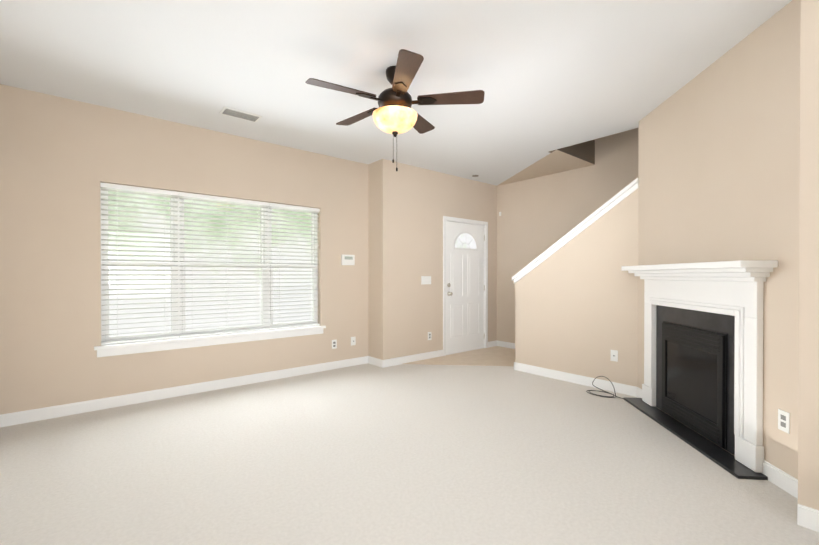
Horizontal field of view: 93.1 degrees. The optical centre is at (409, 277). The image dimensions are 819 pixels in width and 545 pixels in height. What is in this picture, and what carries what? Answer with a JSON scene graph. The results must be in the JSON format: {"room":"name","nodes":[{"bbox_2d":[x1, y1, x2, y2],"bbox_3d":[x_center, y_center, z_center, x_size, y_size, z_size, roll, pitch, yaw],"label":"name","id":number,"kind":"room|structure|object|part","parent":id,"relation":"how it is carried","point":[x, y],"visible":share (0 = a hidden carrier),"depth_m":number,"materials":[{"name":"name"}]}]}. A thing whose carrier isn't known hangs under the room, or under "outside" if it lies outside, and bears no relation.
{"room":"living room","nodes":[
{"label":"living room","id":0,"kind":"room"},
{"bbox_2d":[0,84,367,414],"bbox_3d":[-2.000,-0.180,4.278,3.580,2.740,0.180,0,0,-40],"label":"wall","id":1,"kind":"structure","parent":0,"point":[61,158],"depth_m":3.51,"materials":[{"name":"beige paint"}]},
{"bbox_2d":[0,356,367,426],"bbox_3d":[-1.938,1.141,4.211,3.580,0.098,0.014,0,0,-40],"label":"baseboard","id":2,"kind":"structure","parent":1,"relation":"attached to","point":[20,417],"depth_m":3.79,"materials":[{"name":"white paint"}]},
{"bbox_2d":[100,182,319,344],"bbox_3d":[-2.008,-0.127,4.264,2.173,1.485,0.123,0,0,-40],"label":"window blinds","id":3,"kind":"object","parent":1,"relation":"in","point":[178,265],"depth_m":4.04,"materials":[{"name":"white plastic"}]},
{"bbox_2d":[117,255,117,340],"bbox_3d":[-2.711,-0.103,3.600,0.002,1.436,0.002,0,0,-40],"label":"blind cord","id":4,"kind":"object","parent":3,"relation":"hanging from","point":[117,255],"depth_m":3.60,"materials":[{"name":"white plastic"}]},
{"bbox_2d":[164,229,165,338],"bbox_3d":[-2.420,-0.104,3.842,0.002,1.436,0.002,0,0,-40],"label":"blind cord","id":5,"kind":"object","parent":3,"relation":"hanging from","point":[164,229],"depth_m":3.88,"materials":[{"name":"white fabric"}]},
{"bbox_3d":[-1.985,-0.127,4.236,2.170,1.476,0.050,0,0,-40],"label":"window blind rails","id":6,"kind":"part","parent":3,"relation":"part of","materials":[{"name":"white plastic"}]},
{"bbox_2d":[226,247,227,333],"bbox_3d":[-1.977,-0.106,4.212,0.002,1.436,0.002,0,0,-40],"label":"blind cord","id":7,"kind":"object","parent":3,"relation":"hanging from","point":[227,275],"depth_m":4.21,"materials":[{"name":"white plastic"}]},
{"bbox_2d":[257,205,258,328],"bbox_3d":[-1.721,-0.108,4.426,0.002,1.436,0.002,0,0,-40],"label":"blind cord","id":8,"kind":"object","parent":3,"relation":"hanging from","point":[258,205],"depth_m":4.42,"materials":[{"name":"white fabric"}]},
{"bbox_2d":[279,207,279,302],"bbox_3d":[-1.535,-0.109,4.581,0.002,1.436,0.002,0,0,-40],"label":"blind cord","id":9,"kind":"object","parent":3,"relation":"hanging from","point":[279,207],"depth_m":4.58,"materials":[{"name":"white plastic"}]},
{"bbox_2d":[94,325,325,356],"bbox_3d":[-1.968,0.665,4.219,2.273,0.100,0.130,0,0,-40],"label":"window sill","id":10,"kind":"structure","parent":1,"relation":"attached to","point":[146,346],"depth_m":4.00,"materials":[{"name":"white paint"}]},
{"bbox_2d":[332,339,336,348],"bbox_3d":[-0.974,0.866,5.020,0.072,0.116,0.006,0,0,-40],"label":"outlet","id":11,"kind":"object","parent":1,"relation":"attached to","point":[334,344],"visible":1,"depth_m":5.02,"materials":[{"name":"white plastic"}]},
{"bbox_2d":[341,254,354,264],"bbox_3d":[-0.813,-0.230,5.133,0.190,0.140,0.028,0,0,-40],"label":"thermostat","id":12,"kind":"object","parent":1,"relation":"attached to","point":[347,259],"visible":0.96,"depth_m":5.11,"materials":[{"name":"white plastic"}]},
{"bbox_2d":[351,336,355,345],"bbox_3d":[-0.755,0.855,5.203,0.072,0.116,0.006,0,0,-40],"label":"outlet","id":13,"kind":"object","parent":1,"relation":"attached to","point":[352,340],"visible":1,"depth_m":5.20,"materials":[{"name":"white plastic"}]},
{"bbox_2d":[0,0,791,185],"bbox_3d":[1.324,-1.618,2.161,6.580,0.160,7.920,0,0,-40],"label":"ceiling","id":14,"kind":"structure","parent":0,"point":[546,76],"depth_m":2.78,"materials":[{"name":"white paint"}]},
{"bbox_2d":[219,107,261,121],"bbox_3d":[-1.599,-1.540,3.681,0.340,0.012,0.170,0,0,-40],"label":"ceiling vent","id":15,"kind":"object","parent":14,"relation":"in","point":[239,114],"visible":1,"depth_m":3.66,"materials":[{"name":"white metal"}]},
{"bbox_2d":[305,49,484,170],"bbox_3d":[-0.141,-1.167,2.905,1.264,0.750,1.252,0,0,-40],"label":"fan","id":16,"kind":"object","parent":14,"relation":"hanging from","point":[394,113],"visible":1,"depth_m":2.79,"materials":[{"name":"brown wood"}]},
{"label":"blade","id":17,"kind":"part","parent":16,"relation":"part of","materials":[{"name":"brown wood"}]},
{"bbox_3d":[-0.412,-1.312,3.178,0.480,0.006,0.152,0,12,43],"label":"blade","id":18,"kind":"part","parent":16,"relation":"part of","materials":[{"name":"brown wood"}]},
{"bbox_3d":[-0.108,-1.147,2.896,0.336,0.130,0.336,0,0,-40],"label":"lamp shade","id":19,"kind":"part","parent":16,"relation":"part of","materials":[{"name":"white glass"}]},
{"bbox_3d":[-0.108,-1.367,2.894,0.260,0.350,0.260,0,0,-40],"label":"motor","id":20,"kind":"part","parent":16,"relation":"part of","materials":[{"name":"brown metal"}]},
{"label":"blade","id":21,"kind":"part","parent":16,"relation":"part of","materials":[{"name":"brown wood"}]},
{"bbox_3d":[0.067,-1.312,3.271,0.152,0.006,0.480,-13,-5,25],"label":"blade","id":22,"kind":"part","parent":16,"relation":"part of","materials":[{"name":"brown wood"}]},
{"bbox_3d":[0.304,-1.310,2.845,0.480,0.006,0.152,0,-12,7],"label":"blade","id":23,"kind":"part","parent":16,"relation":"part of","materials":[{"name":"brown wood"}]},
{"bbox_2d":[0,363,818,544],"bbox_3d":[1.324,1.262,2.177,6.580,0.120,7.920,0,0,-40],"label":"floor carpet","id":24,"kind":"object","parent":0,"point":[400,454],"visible":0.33,"depth_m":2.39,"materials":[{"name":"beige carpet"}]},
{"bbox_2d":[586,376,623,398],"bbox_3d":[2.024,1.103,3.860,0.182,0.176,0.518,0,0,-40],"label":"coaxial cable","id":25,"kind":"object","parent":24,"relation":"on","point":[603,390],"visible":0.94,"depth_m":3.93,"materials":[{"name":"black plastic"}]},
{"bbox_2d":[621,260,777,479],"bbox_3d":[2.099,0.547,3.017,0.204,1.300,1.530,0,0,5],"label":"fireplace","id":26,"kind":"object","parent":24,"relation":"on","point":[703,348],"visible":1,"depth_m":2.75,"materials":[{"name":"white paint"}]},
{"bbox_3d":[2.178,0.782,3.011,0.457,0.490,0.457,0,0,-40],"label":"insert glass","id":27,"kind":"part","parent":26,"relation":"part of","materials":[{"name":"black glass"}]},
{"bbox_2d":[368,159,496,359],"bbox_3d":[0.404,-0.190,6.064,2.400,2.740,0.520,0,0,-40],"label":"wall","id":28,"kind":"structure","parent":0,"point":[409,207],"depth_m":5.42,"materials":[{"name":"beige paint"}]},
{"bbox_2d":[368,356,381,366],"bbox_3d":[-0.465,1.136,5.229,0.014,0.098,0.340,0,0,-40],"label":"baseboard","id":29,"kind":"structure","parent":28,"relation":"attached to","point":[375,361],"depth_m":5.22,"materials":[{"name":"white paint"}]},
{"bbox_2d":[382,350,442,367],"bbox_3d":[0.073,1.135,5.448,1.120,0.098,0.014,0,0,-40],"label":"baseboard","id":30,"kind":"structure","parent":28,"relation":"attached to","point":[406,359],"depth_m":5.40,"materials":[{"name":"white paint"}]},
{"bbox_2d":[421,276,430,283],"bbox_3d":[0.242,0.043,5.588,0.190,0.118,0.006,0,0,-40],"label":"light switch","id":31,"kind":"object","parent":28,"relation":"attached to","point":[426,278],"visible":1,"depth_m":5.58,"materials":[{"name":"white plastic"}]},
{"bbox_2d":[446,221,483,353],"bbox_3d":[0.875,0.156,6.164,0.904,2.018,0.050,0,0,-40],"label":"door","id":32,"kind":"structure","parent":28,"relation":"in","point":[465,304],"depth_m":6.14,"materials":[{"name":"white paint"}]},
{"bbox_2d":[447,232,477,295],"bbox_3d":[0.861,-0.221,6.079,0.694,1.004,0.071,0,0,-40],"label":"window","id":33,"kind":"structure","parent":32,"relation":"attached to","point":[464,240],"depth_m":6.13,"materials":[{"name":"white glass"}]},
{"bbox_3d":[0.619,0.186,5.879,0.062,0.191,0.071,0,0,-40],"label":"knob","id":34,"kind":"part","parent":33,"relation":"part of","materials":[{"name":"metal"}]},
{"bbox_3d":[0.888,-0.578,6.145,0.510,0.235,0.002,0,0,-40],"label":"fanlite glass","id":35,"kind":"part","parent":33,"relation":"part of","materials":[{"name":"white glass"}]},
{"bbox_3d":[0.890,-0.578,6.142,0.566,0.291,0.009,0,0,-40],"label":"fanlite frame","id":36,"kind":"part","parent":33,"relation":"part of","materials":[{"name":"white paint"}]},
{"bbox_2d":[443,216,487,355],"bbox_3d":[0.851,0.130,6.194,1.038,2.099,0.177,0,0,-40],"label":"door frame","id":37,"kind":"structure","parent":28,"relation":"attached to","point":[445,218],"depth_m":6.20,"materials":[{"name":"white paint"}]},
{"bbox_2d":[488,340,496,347],"bbox_3d":[1.397,1.128,6.554,0.256,0.098,0.014,0,0,-40],"label":"baseboard","id":38,"kind":"structure","parent":28,"relation":"attached to","point":[492,343],"depth_m":6.55,"materials":[{"name":"white paint"}]},
{"bbox_2d":[403,346,514,365],"bbox_3d":[1.076,1.181,5.500,2.100,0.004,1.220,0,0,-40],"label":"floor","id":39,"kind":"structure","parent":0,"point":[497,356],"depth_m":5.63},
{"bbox_2d":[497,150,594,185],"bbox_3d":[1.639,-1.556,5.669,1.000,0.004,1.660,0,0,-40],"label":"ceiling soffit","id":40,"kind":"structure","parent":0,"point":[555,161],"depth_m":5.43,"materials":[{"name":"beige paint"}]},
{"bbox_2d":[497,128,638,342],"bbox_3d":[3.646,-0.809,4.144,0.120,4.000,7.620,0,0,-40],"label":"wall","id":41,"kind":"structure","parent":0,"point":[538,216],"depth_m":5.90,"materials":[{"name":"beige paint"}]},
{"bbox_2d":[497,340,514,348],"bbox_3d":[1.880,1.130,6.165,0.014,0.098,1.230,0,0,-40],"label":"baseboard","id":42,"kind":"structure","parent":41,"relation":"attached to","point":[506,344],"depth_m":6.47,"materials":[{"name":"white paint"}]},
{"bbox_2d":[549,139,594,163],"bbox_3d":[2.133,-2.184,5.074,1.000,1.260,0.120,0,0,-40],"label":"wall","id":43,"kind":"structure","parent":0,"point":[584,151],"depth_m":5.14,"materials":[{"name":"brown paint"}]},
{"bbox_2d":[515,189,637,386],"bbox_3d":[1.882,0.120,4.474,0.169,2.137,1.440,0,0,-40],"label":"wall","id":44,"kind":"structure","parent":0,"point":[576,305],"depth_m":4.25,"materials":[{"name":"beige paint"}]},
{"bbox_2d":[512,178,637,283],"bbox_3d":[1.871,-0.453,4.484,0.229,1.078,1.475,0,0,-40],"label":"trim","id":45,"kind":"structure","parent":44,"relation":"on","point":[615,200],"depth_m":4.30,"materials":[{"name":"white paint"}]},
{"bbox_2d":[514,362,636,396],"bbox_3d":[1.808,1.140,4.426,0.014,0.098,1.454,0,0,-40],"label":"baseboard","id":46,"kind":"structure","parent":44,"relation":"attached to","point":[630,390],"depth_m":4.32,"materials":[{"name":"white paint"}]},
{"bbox_2d":[610,350,617,361],"bbox_3d":[2.129,0.817,4.039,0.014,0.116,0.072,0,0,-40],"label":"outlet","id":47,"kind":"object","parent":44,"relation":"attached to","point":[614,355],"visible":1,"depth_m":4.04,"materials":[{"name":"white plastic"}]},
{"bbox_2d":[638,0,800,478],"bbox_3d":[2.258,-0.172,2.963,0.120,2.740,1.800,0,0,5],"label":"wall","id":48,"kind":"structure","parent":0,"point":[719,162],"depth_m":2.49,"materials":[{"name":"beige paint"}]},
{"bbox_2d":[637,387,641,397],"bbox_3d":[2.263,1.144,3.776,0.014,0.098,0.195,0,0,5],"label":"baseboard","id":49,"kind":"structure","parent":48,"relation":"attached to","point":[639,392],"depth_m":3.81,"materials":[{"name":"white paint"}]},
{"bbox_2d":[762,460,797,498],"bbox_3d":[2.123,1.153,2.212,0.014,0.098,0.265,0,0,5],"label":"baseboard","id":50,"kind":"structure","parent":48,"relation":"attached to","point":[783,480],"depth_m":2.21,"materials":[{"name":"white paint"}]},
{"bbox_2d":[778,409,789,433],"bbox_3d":[2.125,0.817,2.203,0.007,0.116,0.072,0,0,5],"label":"outlet","id":51,"kind":"object","parent":48,"relation":"attached to","point":[784,421],"visible":1,"depth_m":2.19,"materials":[{"name":"white plastic"}]},
{"bbox_2d":[798,0,818,509],"bbox_3d":[2.994,-0.160,0.799,0.287,2.740,3.077,0,0,-40],"label":"wall","id":52,"kind":"structure","parent":0,"point":[808,440],"depth_m":1.86,"materials":[{"name":"beige paint"}]},
{"bbox_2d":[797,504,818,531],"bbox_3d":[2.878,1.161,0.710,0.014,0.098,3.077,0,0,-40],"label":"baseboard","id":53,"kind":"structure","parent":52,"relation":"attached to","point":[808,517],"depth_m":1.86,"materials":[{"name":"white paint"}]},
{"label":"outside","id":54,"kind":"structure","parent":0,"visible":0},
{"bbox_2d":[108,191,311,336],"bbox_3d":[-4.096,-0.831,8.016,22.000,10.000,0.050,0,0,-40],"label":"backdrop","id":55,"kind":"structure","parent":54,"point":[230,322],"depth_m":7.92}
]}

